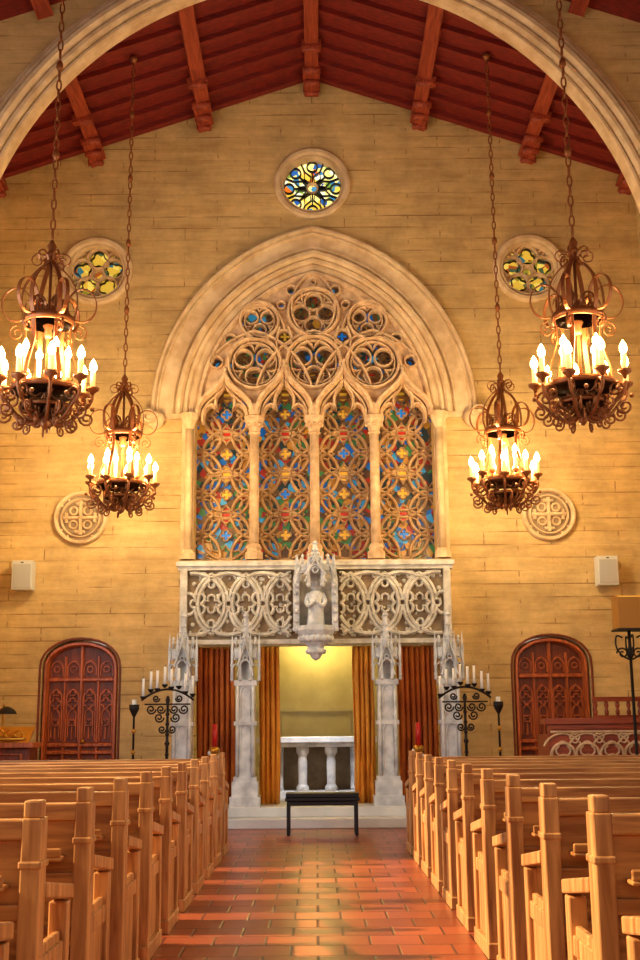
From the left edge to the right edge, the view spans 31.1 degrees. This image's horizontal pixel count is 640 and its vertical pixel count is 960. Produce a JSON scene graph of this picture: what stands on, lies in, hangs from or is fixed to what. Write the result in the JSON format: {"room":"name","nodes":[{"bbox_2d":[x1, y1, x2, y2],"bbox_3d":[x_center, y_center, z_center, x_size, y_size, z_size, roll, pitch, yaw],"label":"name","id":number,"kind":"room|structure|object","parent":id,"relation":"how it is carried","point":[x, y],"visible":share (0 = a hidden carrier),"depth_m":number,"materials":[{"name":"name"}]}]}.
{"room":"house of worship","nodes":[
{"label":"house of worship","id":0,"kind":"room"},
{"bbox_2d":[196,646,399,792],"bbox_3d":[-0.053,3.333,16.877,3.800,3.000,1.800,0,-12,0],"label":"wall","id":1,"kind":"structure","parent":0,"point":[316,697],"depth_m":17.60,"materials":[{"name":"paint"}]},
{"bbox_2d":[68,828,567,959],"bbox_3d":[-0.009,2.673,6.226,12.400,0.200,23.300,0,-12,0],"label":"floor","id":2,"kind":"structure","parent":0,"point":[337,893],"depth_m":7.93,"materials":[{"name":"tile"}]},
{"bbox_2d":[0,922,13,959],"bbox_3d":[-2.779,1.413,3.058,3.762,0.975,0.610,0,-12,0],"label":"pew","id":3,"kind":"object","parent":2,"relation":"on","point":[6,928],"visible":1,"depth_m":3.31,"materials":[{"name":"brown wood"}]},
{"bbox_2d":[0,704,42,760],"bbox_3d":[-3.838,3.495,13.971,0.800,1.524,0.550,0,-12,0],"label":"lectern","id":4,"kind":"object","parent":2,"relation":"on","point":[15,744],"visible":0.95,"depth_m":13.86,"materials":[{"name":"brown wood"}]},
{"bbox_2d":[0,799,73,959],"bbox_3d":[-2.781,1.592,3.889,3.762,0.975,0.610,0,-12,0],"label":"pew","id":5,"kind":"object","parent":2,"relation":"on","point":[24,889],"visible":1,"depth_m":3.74,"materials":[{"name":"brown wood"}]},
{"bbox_2d":[0,787,113,959],"bbox_3d":[-2.784,1.771,4.720,3.762,0.975,0.610,0,-12,0],"label":"pew","id":6,"kind":"object","parent":2,"relation":"on","point":[71,837],"visible":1,"depth_m":4.57,"materials":[{"name":"brown wood"}]},
{"bbox_2d":[0,778,141,959],"bbox_3d":[-2.786,1.950,5.550,3.762,0.975,0.610,0,-12,0],"label":"pew","id":7,"kind":"object","parent":2,"relation":"on","point":[113,840],"visible":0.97,"depth_m":5.41,"materials":[{"name":"brown wood"}]},
{"bbox_2d":[0,771,163,959],"bbox_3d":[-2.788,2.130,6.381,3.762,0.975,0.610,0,-12,0],"label":"pew","id":8,"kind":"object","parent":2,"relation":"on","point":[142,826],"visible":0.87,"depth_m":6.24,"materials":[{"name":"brown wood"}]},
{"bbox_2d":[0,766,180,934],"bbox_3d":[-2.791,2.309,7.212,3.762,0.975,0.610,0,-12,0],"label":"pew","id":9,"kind":"object","parent":2,"relation":"on","point":[163,814],"visible":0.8,"depth_m":7.07,"materials":[{"name":"brown wood"}]},
{"bbox_2d":[0,762,193,911],"bbox_3d":[-2.793,2.488,8.043,3.762,0.975,0.610,0,-12,0],"label":"pew","id":10,"kind":"object","parent":2,"relation":"on","point":[180,805],"visible":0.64,"depth_m":7.90,"materials":[{"name":"brown wood"}]},
{"bbox_2d":[0,759,204,894],"bbox_3d":[-2.796,2.667,8.874,3.762,0.975,0.610,0,-12,0],"label":"pew","id":11,"kind":"object","parent":2,"relation":"on","point":[193,772],"visible":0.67,"depth_m":8.73,"materials":[{"name":"brown wood"}]},
{"bbox_2d":[0,756,214,879],"bbox_3d":[-2.799,2.846,9.705,3.762,0.975,0.610,0,-12,0],"label":"pew","id":12,"kind":"object","parent":2,"relation":"on","point":[205,792],"visible":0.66,"depth_m":9.56,"materials":[{"name":"brown wood"}]},
{"bbox_2d":[0,754,221,866],"bbox_3d":[-2.801,3.026,10.536,3.762,0.975,0.610,0,-12,0],"label":"pew","id":13,"kind":"object","parent":2,"relation":"on","point":[214,786],"visible":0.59,"depth_m":10.39,"materials":[{"name":"brown wood"}]},
{"bbox_2d":[0,752,228,856],"bbox_3d":[-2.804,3.205,11.367,3.762,0.975,0.610,0,-12,0],"label":"pew","id":14,"kind":"object","parent":2,"relation":"on","point":[222,782],"visible":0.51,"depth_m":11.22,"materials":[{"name":"brown wood"}]},
{"bbox_2d":[129,700,138,758],"bbox_3d":[-2.279,3.468,13.997,0.260,1.560,0.260,0,-12,0],"label":"stand","id":15,"kind":"object","parent":2,"relation":"on","point":[134,708],"visible":0.51,"depth_m":14.09,"materials":[{"name":"black metal"}]},
{"bbox_2d":[140,667,195,758],"bbox_3d":[-1.851,3.242,13.980,0.552,1.967,0.472,-9,-15,34],"label":"candelabra","id":16,"kind":"object","parent":2,"relation":"on","point":[171,687],"visible":0.81,"depth_m":14.07,"materials":[{"name":"black metal"}]},
{"bbox_2d":[228,799,406,828],"bbox_3d":[-0.039,4.482,15.657,4.600,0.240,3.300,0,-12,0],"label":"steps","id":17,"kind":"structure","parent":2,"relation":"on","point":[266,816],"depth_m":14.28,"materials":[{"name":"stone"}]},
{"bbox_2d":[167,612,198,758],"bbox_3d":[-1.767,2.930,14.796,0.400,2.460,0.348,0,-12,0],"label":"pillar","id":18,"kind":"structure","parent":17,"relation":"on","point":[184,653],"depth_m":14.74,"materials":[{"name":"stone"}]},
{"bbox_2d":[208,724,219,755],"bbox_3d":[-1.341,3.608,14.614,0.240,1.050,0.234,0,-12,0],"label":"candlestick","id":19,"kind":"object","parent":17,"relation":"on","point":[214,749],"visible":0.15,"depth_m":14.64,"materials":[{"name":"red wax"}]},
{"bbox_2d":[229,612,260,806],"bbox_3d":[-0.957,2.924,14.800,0.400,2.460,0.348,0,-12,0],"label":"pillar","id":20,"kind":"structure","parent":17,"relation":"on","point":[245,785],"depth_m":14.67,"materials":[{"name":"stone"}]},
{"bbox_2d":[256,736,376,798],"bbox_3d":[-0.045,4.091,16.406,1.700,0.840,0.800,0,-12,0],"label":"balustrade","id":21,"kind":"object","parent":17,"relation":"on","point":[309,763],"visible":0.62,"depth_m":16.34,"materials":[{"name":"stone"}]},
{"bbox_2d":[371,610,404,805],"bbox_3d":[0.863,2.910,14.808,0.400,2.460,0.348,0,-12,0],"label":"pillar","id":22,"kind":"structure","parent":17,"relation":"on","point":[388,782],"depth_m":14.68,"materials":[{"name":"stone"}]},
{"bbox_2d":[412,722,424,756],"bbox_3d":[1.259,3.588,14.626,0.240,1.050,0.234,0,-12,0],"label":"candlestick","id":23,"kind":"object","parent":17,"relation":"on","point":[418,747],"visible":0.19,"depth_m":14.65,"materials":[{"name":"red wax"}]},
{"bbox_2d":[433,610,464,756],"bbox_3d":[1.673,2.904,14.812,0.400,2.460,0.348,0,-12,0],"label":"pillar","id":24,"kind":"structure","parent":17,"relation":"on","point":[447,651],"depth_m":14.76,"materials":[{"name":"stone"}]},
{"bbox_2d":[285,791,359,835],"bbox_3d":[0.028,3.853,13.287,0.860,0.470,0.340,0,-12,0],"label":"bench","id":25,"kind":"object","parent":2,"relation":"on","point":[344,798],"visible":1,"depth_m":13.16,"materials":[{"name":"black wood"}]},
{"bbox_2d":[437,664,491,755],"bbox_3d":[1.789,3.214,13.997,0.552,1.967,0.472,-9,-15,34],"label":"candelabra","id":26,"kind":"object","parent":2,"relation":"on","point":[467,685],"visible":0.76,"depth_m":14.08,"materials":[{"name":"black metal"}]},
{"bbox_2d":[493,697,502,755],"bbox_3d":[2.201,3.434,14.018,0.260,1.560,0.260,0,-12,0],"label":"stand","id":27,"kind":"object","parent":2,"relation":"on","point":[498,705],"visible":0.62,"depth_m":14.11,"materials":[{"name":"black metal"}]},
{"bbox_2d":[405,751,639,854],"bbox_3d":[2.746,3.162,11.393,3.762,0.975,0.610,0,-12,0],"label":"pew","id":28,"kind":"object","parent":2,"relation":"on","point":[411,780],"visible":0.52,"depth_m":11.24,"materials":[{"name":"brown wood"}]},
{"bbox_2d":[412,752,639,864],"bbox_3d":[2.749,2.983,10.562,3.762,0.975,0.610,0,-12,0],"label":"pew","id":29,"kind":"object","parent":2,"relation":"on","point":[418,786],"visible":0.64,"depth_m":10.41,"materials":[{"name":"brown wood"}]},
{"bbox_2d":[419,754,639,877],"bbox_3d":[2.751,2.804,9.731,3.762,0.975,0.610,0,-12,0],"label":"pew","id":30,"kind":"object","parent":2,"relation":"on","point":[428,790],"visible":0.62,"depth_m":9.58,"materials":[{"name":"brown wood"}]},
{"bbox_2d":[429,757,639,891],"bbox_3d":[2.754,2.624,8.900,3.762,0.975,0.610,0,-12,0],"label":"pew","id":31,"kind":"object","parent":2,"relation":"on","point":[440,795],"visible":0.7,"depth_m":8.75,"materials":[{"name":"brown wood"}]},
{"bbox_2d":[440,760,639,909],"bbox_3d":[2.756,2.445,8.069,3.762,0.975,0.610,0,-12,0],"label":"pew","id":32,"kind":"object","parent":2,"relation":"on","point":[453,803],"visible":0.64,"depth_m":7.92,"materials":[{"name":"brown wood"}]},
{"bbox_2d":[453,764,639,931],"bbox_3d":[2.759,2.266,7.238,3.762,0.975,0.610,0,-12,0],"label":"pew","id":33,"kind":"object","parent":2,"relation":"on","point":[470,811],"visible":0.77,"depth_m":7.08,"materials":[{"name":"brown wood"}]},
{"bbox_2d":[470,768,639,959],"bbox_3d":[2.761,2.087,6.407,3.762,0.975,0.610,0,-12,0],"label":"pew","id":34,"kind":"object","parent":2,"relation":"on","point":[492,822],"visible":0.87,"depth_m":6.25,"materials":[{"name":"brown wood"}]},
{"bbox_2d":[492,774,639,959],"bbox_3d":[2.764,1.907,5.576,3.762,0.975,0.610,0,-12,0],"label":"pew","id":35,"kind":"object","parent":2,"relation":"on","point":[520,837],"visible":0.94,"depth_m":5.42,"materials":[{"name":"brown wood"}]},
{"bbox_2d":[521,783,639,959],"bbox_3d":[2.766,1.728,4.745,3.762,0.975,0.610,0,-12,0],"label":"pew","id":36,"kind":"object","parent":2,"relation":"on","point":[563,850],"visible":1,"depth_m":4.58,"materials":[{"name":"brown wood"}]},
{"bbox_2d":[538,717,639,755],"bbox_3d":[3.607,3.536,13.908,1.921,1.290,0.740,0,-12,0],"label":"stall","id":37,"kind":"object","parent":2,"relation":"on","point":[564,736],"visible":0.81,"depth_m":13.66,"materials":[{"name":"brown wood"}]},
{"bbox_2d":[561,794,639,959],"bbox_3d":[2.769,1.549,3.915,3.762,0.975,0.610,0,-12,0],"label":"pew","id":38,"kind":"object","parent":2,"relation":"on","point":[612,883],"visible":1,"depth_m":3.75,"materials":[{"name":"brown wood"}]},
{"bbox_2d":[592,697,639,717],"bbox_3d":[4.109,3.547,14.623,1.200,1.560,0.060,0,-12,0],"label":"rail","id":39,"kind":"object","parent":2,"relation":"on","point":[595,700],"visible":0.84,"depth_m":14.74,"materials":[{"name":"brown wood"}]},
{"bbox_2d":[610,595,639,754],"bbox_3d":[3.619,2.684,13.243,0.360,2.675,0.360,0,-12,0],"label":"floor lamp","id":40,"kind":"object","parent":2,"relation":"on","point":[625,609],"visible":0.95,"depth_m":13.35,"materials":[{"name":"black metal"}]},
{"bbox_2d":[621,916,639,959],"bbox_3d":[2.771,1.370,3.084,3.762,0.975,0.610,0,-12,0],"label":"pew","id":41,"kind":"object","parent":2,"relation":"on","point":[630,925],"visible":1,"depth_m":3.30,"materials":[{"name":"brown wood"}]},
{"bbox_2d":[0,83,639,759],"bbox_3d":[-0.084,-0.774,16.688,9.700,10.950,0.300,0,-12,0],"label":"wall","id":42,"kind":"structure","parent":0,"point":[200,202],"depth_m":16.77,"materials":[{"name":"beige stone"}]},
{"bbox_2d":[11,560,35,590],"bbox_3d":[-4.094,1.331,15.918,0.280,0.400,0.294,0,-12,0],"label":"wall speaker","id":43,"kind":"object","parent":42,"relation":"attached to","point":[23,571],"visible":1,"depth_m":15.79,"materials":[{"name":"grey plastic"}]},
{"bbox_2d":[35,637,120,759],"bbox_3d":[-3.287,3.369,15.621,1.130,2.455,0.020,0,-12,0],"label":"door frame","id":44,"kind":"structure","parent":42,"relation":"attached to","point":[76,638],"depth_m":15.73,"materials":[{"name":"brown wood"}]},
{"bbox_2d":[40,641,117,759],"bbox_3d":[-3.287,3.421,15.753,1.030,2.410,0.220,0,-12,0],"label":"door","id":45,"kind":"structure","parent":42,"relation":"in","point":[80,686],"depth_m":15.82,"materials":[{"name":"brown wood"}]},
{"bbox_2d":[53,491,107,544],"bbox_3d":[-3.372,0.534,16.191,0.760,0.760,0.100,0,-12,0],"label":"roundel","id":46,"kind":"object","parent":42,"relation":"attached to","point":[75,523],"visible":0.88,"depth_m":16.17,"materials":[{"name":"stone"}]},
{"bbox_2d":[60,237,132,305],"bbox_3d":[-3.304,-3.068,17.091,1.070,1.070,0.300,0,-12,0],"label":"window","id":47,"kind":"structure","parent":42,"relation":"in","point":[98,265],"depth_m":17.08,"materials":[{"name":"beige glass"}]},
{"bbox_2d":[274,148,350,219],"bbox_3d":[-0.116,-4.441,17.397,1.150,1.150,0.300,0,-12,0],"label":"window","id":48,"kind":"structure","parent":42,"relation":"in","point":[310,183],"depth_m":17.41,"materials":[{"name":"multicoloured glass"}]},
{"bbox_2d":[194,270,433,559],"bbox_3d":[-0.085,-0.981,16.601,3.455,4.319,0.459,0,-12,0],"label":"tracery","id":49,"kind":"object","parent":42,"relation":"attached to","point":[413,380],"visible":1,"depth_m":16.66,"materials":[{"name":"stone"}]},
{"bbox_2d":[195,289,434,560],"bbox_3d":[-0.086,-0.902,17.007,3.600,4.497,0.030,0,-12,0],"label":"window","id":50,"kind":"structure","parent":42,"relation":"in","point":[428,515],"depth_m":16.81,"materials":[{"name":"multicoloured glass"}]},
{"bbox_2d":[196,388,249,559],"bbox_3d":[-1.407,-0.098,16.753,0.767,2.547,0.080,0,-12,0],"label":"window grille","id":51,"kind":"object","parent":50,"relation":"attached to","point":[225,515],"depth_m":16.70,"materials":[{"name":"stone"}]},
{"bbox_2d":[259,385,309,559],"bbox_3d":[-0.516,-0.120,16.761,0.730,2.594,0.080,0,-12,0],"label":"window grille","id":52,"kind":"object","parent":50,"relation":"attached to","point":[284,434],"depth_m":16.71,"materials":[{"name":"stone"}]},
{"bbox_2d":[319,387,370,559],"bbox_3d":[0.358,-0.107,16.761,0.736,2.560,0.080,0,-12,0],"label":"window grille","id":53,"kind":"object","parent":50,"relation":"attached to","point":[343,434],"depth_m":16.72,"materials":[{"name":"stone"}]},
{"bbox_2d":[349,346,396,382],"bbox_3d":[0.787,-1.706,17.107,0.700,0.559,0.080,0,-12,0],"label":"window grille","id":54,"kind":"object","parent":50,"relation":"attached to","point":[383,355],"depth_m":17.08,"materials":[{"name":"stone"}]},
{"bbox_2d":[379,388,433,558],"bbox_3d":[1.249,-0.105,16.763,0.764,2.534,0.080,0,-12,0],"label":"window grille","id":55,"kind":"object","parent":50,"relation":"attached to","point":[401,433],"depth_m":16.72,"materials":[{"name":"stone"}]},
{"bbox_2d":[143,226,486,561],"bbox_3d":[-0.069,-1.291,16.494,4.912,5.080,0.303,0,-12,0],"label":"window frame","id":56,"kind":"structure","parent":42,"relation":"in","point":[186,351],"depth_m":16.74,"materials":[{"name":"beige stone"}]},
{"bbox_2d":[176,560,453,646],"bbox_3d":[-0.060,1.692,15.624,3.720,1.100,0.720,0,-12,0],"label":"balcony","id":57,"kind":"object","parent":42,"relation":"attached to","point":[215,596],"visible":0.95,"depth_m":15.35,"materials":[{"name":"stone"}]},
{"bbox_2d":[196,647,234,803],"bbox_3d":[-1.373,3.216,15.117,0.531,2.020,0.143,0,-12,0],"label":"curtain","id":58,"kind":"object","parent":57,"relation":"hanging from","point":[215,692],"visible":0.67,"depth_m":15.15,"materials":[{"name":"brown fabric"}]},
{"bbox_2d":[259,646,280,803],"bbox_3d":[-0.662,3.202,15.082,0.291,2.020,0.144,0,-12,0],"label":"curtain","id":59,"kind":"object","parent":57,"relation":"hanging from","point":[269,687],"visible":0.98,"depth_m":15.04,"materials":[{"name":"orange fabric"}]},
{"bbox_2d":[292,541,338,660],"bbox_3d":[-0.058,1.569,14.982,0.604,1.550,0.587,0,-12,0],"label":"niche","id":60,"kind":"object","parent":57,"relation":"attached to","point":[315,583],"visible":1,"depth_m":14.84,"materials":[{"name":"stone"}]},
{"bbox_2d":[352,646,375,802],"bbox_3d":[0.578,3.193,15.088,0.291,2.020,0.144,0,-12,0],"label":"curtain","id":61,"kind":"object","parent":57,"relation":"hanging from","point":[363,689],"visible":0.92,"depth_m":15.06,"materials":[{"name":"orange fabric"}]},
{"bbox_2d":[396,645,438,802],"bbox_3d":[1.287,3.196,15.129,0.531,2.020,0.143,0,-12,0],"label":"curtain","id":62,"kind":"object","parent":57,"relation":"hanging from","point":[416,691],"visible":0.7,"depth_m":15.16,"materials":[{"name":"orange fabric"}]},
{"bbox_2d":[493,234,565,302],"bbox_3d":[3.096,-3.117,17.121,1.070,1.070,0.300,0,-12,0],"label":"window","id":63,"kind":"structure","parent":42,"relation":"in","point":[524,262],"depth_m":17.11,"materials":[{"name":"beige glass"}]},
{"bbox_2d":[521,488,575,540],"bbox_3d":[3.228,0.483,16.221,0.760,0.760,0.100,0,-12,0],"label":"roundel","id":64,"kind":"object","parent":42,"relation":"attached to","point":[553,518],"visible":0.92,"depth_m":16.21,"materials":[{"name":"stone"}]},
{"bbox_2d":[513,637,589,755],"bbox_3d":[3.192,3.371,15.784,1.030,2.410,0.220,0,-12,0],"label":"door","id":65,"kind":"structure","parent":42,"relation":"in","point":[551,674],"depth_m":15.88,"materials":[{"name":"brown wood"}]},
{"bbox_2d":[510,633,594,755],"bbox_3d":[3.193,3.320,15.651,1.130,2.455,0.020,0,-12,0],"label":"door frame","id":66,"kind":"structure","parent":42,"relation":"attached to","point":[546,634],"depth_m":15.80,"materials":[{"name":"brown wood"}]},
{"bbox_2d":[594,556,618,585],"bbox_3d":[3.965,1.268,15.956,0.280,0.400,0.294,0,-12,0],"label":"wall speaker","id":67,"kind":"object","parent":42,"relation":"attached to","point":[605,567],"visible":1,"depth_m":15.82,"materials":[{"name":"grey plastic"}]},
{"bbox_2d":[0,0,639,177],"bbox_3d":[-0.091,-7.383,7.372,12.400,2.358,21.300,0,-12,0],"label":"ceiling","id":68,"kind":"structure","parent":0,"point":[627,9],"depth_m":16.27,"materials":[{"name":"brown wood"}]},
{"bbox_2d":[0,0,99,437],"bbox_3d":[-2.476,-3.499,10.886,0.937,6.278,0.922,0,-12,0],"label":"chandelier","id":69,"kind":"object","parent":68,"relation":"hanging from","point":[43,399],"visible":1,"depth_m":10.28,"materials":[{"name":"brown metal"}]},
{"bbox_2d":[84,55,159,517],"bbox_3d":[-2.492,-2.634,14.893,0.937,6.278,0.922,0,-12,0],"label":"chandelier","id":70,"kind":"object","parent":68,"relation":"hanging from","point":[119,431],"visible":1,"depth_m":14.31,"materials":[{"name":"brown metal"}]},
{"bbox_2d":[0,0,631,197],"bbox_3d":[-0.091,-7.393,7.272,9.704,1.979,20.900,0,-12,0],"label":"ceiling beams","id":71,"kind":"structure","parent":68,"relation":"attached to","point":[197,82],"depth_m":16.31,"materials":[{"name":"brown wood"}]},
{"bbox_2d":[0,0,639,177],"bbox_3d":[-0.091,-7.325,7.426,11.300,2.046,20.250,0,-12,0],"label":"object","id":72,"kind":"structure","parent":68,"relation":"attached to","point":[258,4],"depth_m":16.39,"materials":[{"name":"brown wood"}]},
{"bbox_2d":[467,53,542,514],"bbox_3d":[2.267,-2.692,14.909,0.926,6.316,0.932,0,-12,0],"label":"chandelier","id":73,"kind":"object","parent":68,"relation":"hanging from","point":[505,499],"visible":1,"depth_m":14.32,"materials":[{"name":"brown metal"}]},
{"bbox_2d":[528,0,633,433],"bbox_3d":[2.331,-3.537,10.901,0.931,6.278,0.930,0,-12,0],"label":"chandelier","id":74,"kind":"object","parent":68,"relation":"hanging from","point":[586,395],"visible":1,"depth_m":10.30,"materials":[{"name":"brown metal"}]},
{"bbox_2d":[0,0,639,180],"bbox_3d":[-0.074,-1.520,13.228,11.400,10.950,0.220,0,-12,0],"label":"wall","id":75,"kind":"structure","parent":0,"point":[612,42],"depth_m":13.95,"materials":[{"name":"beige stone"}]},
{"bbox_2d":[0,0,639,211],"bbox_3d":[-0.072,-1.412,13.123,8.910,10.655,0.360,0,-12,0],"label":"arch","id":76,"kind":"object","parent":75,"relation":"attached to","point":[622,119],"depth_m":13.83,"materials":[{"name":"beige stone"}]},
{"bbox_2d":[635,202,639,261],"bbox_3d":[5.379,-2.204,6.272,1.150,9.262,21.300,0,-12,0],"label":"wall","id":77,"kind":"structure","parent":0,"point":[637,210],"depth_m":17.12,"materials":[{"name":"beige stone"}]}
]}

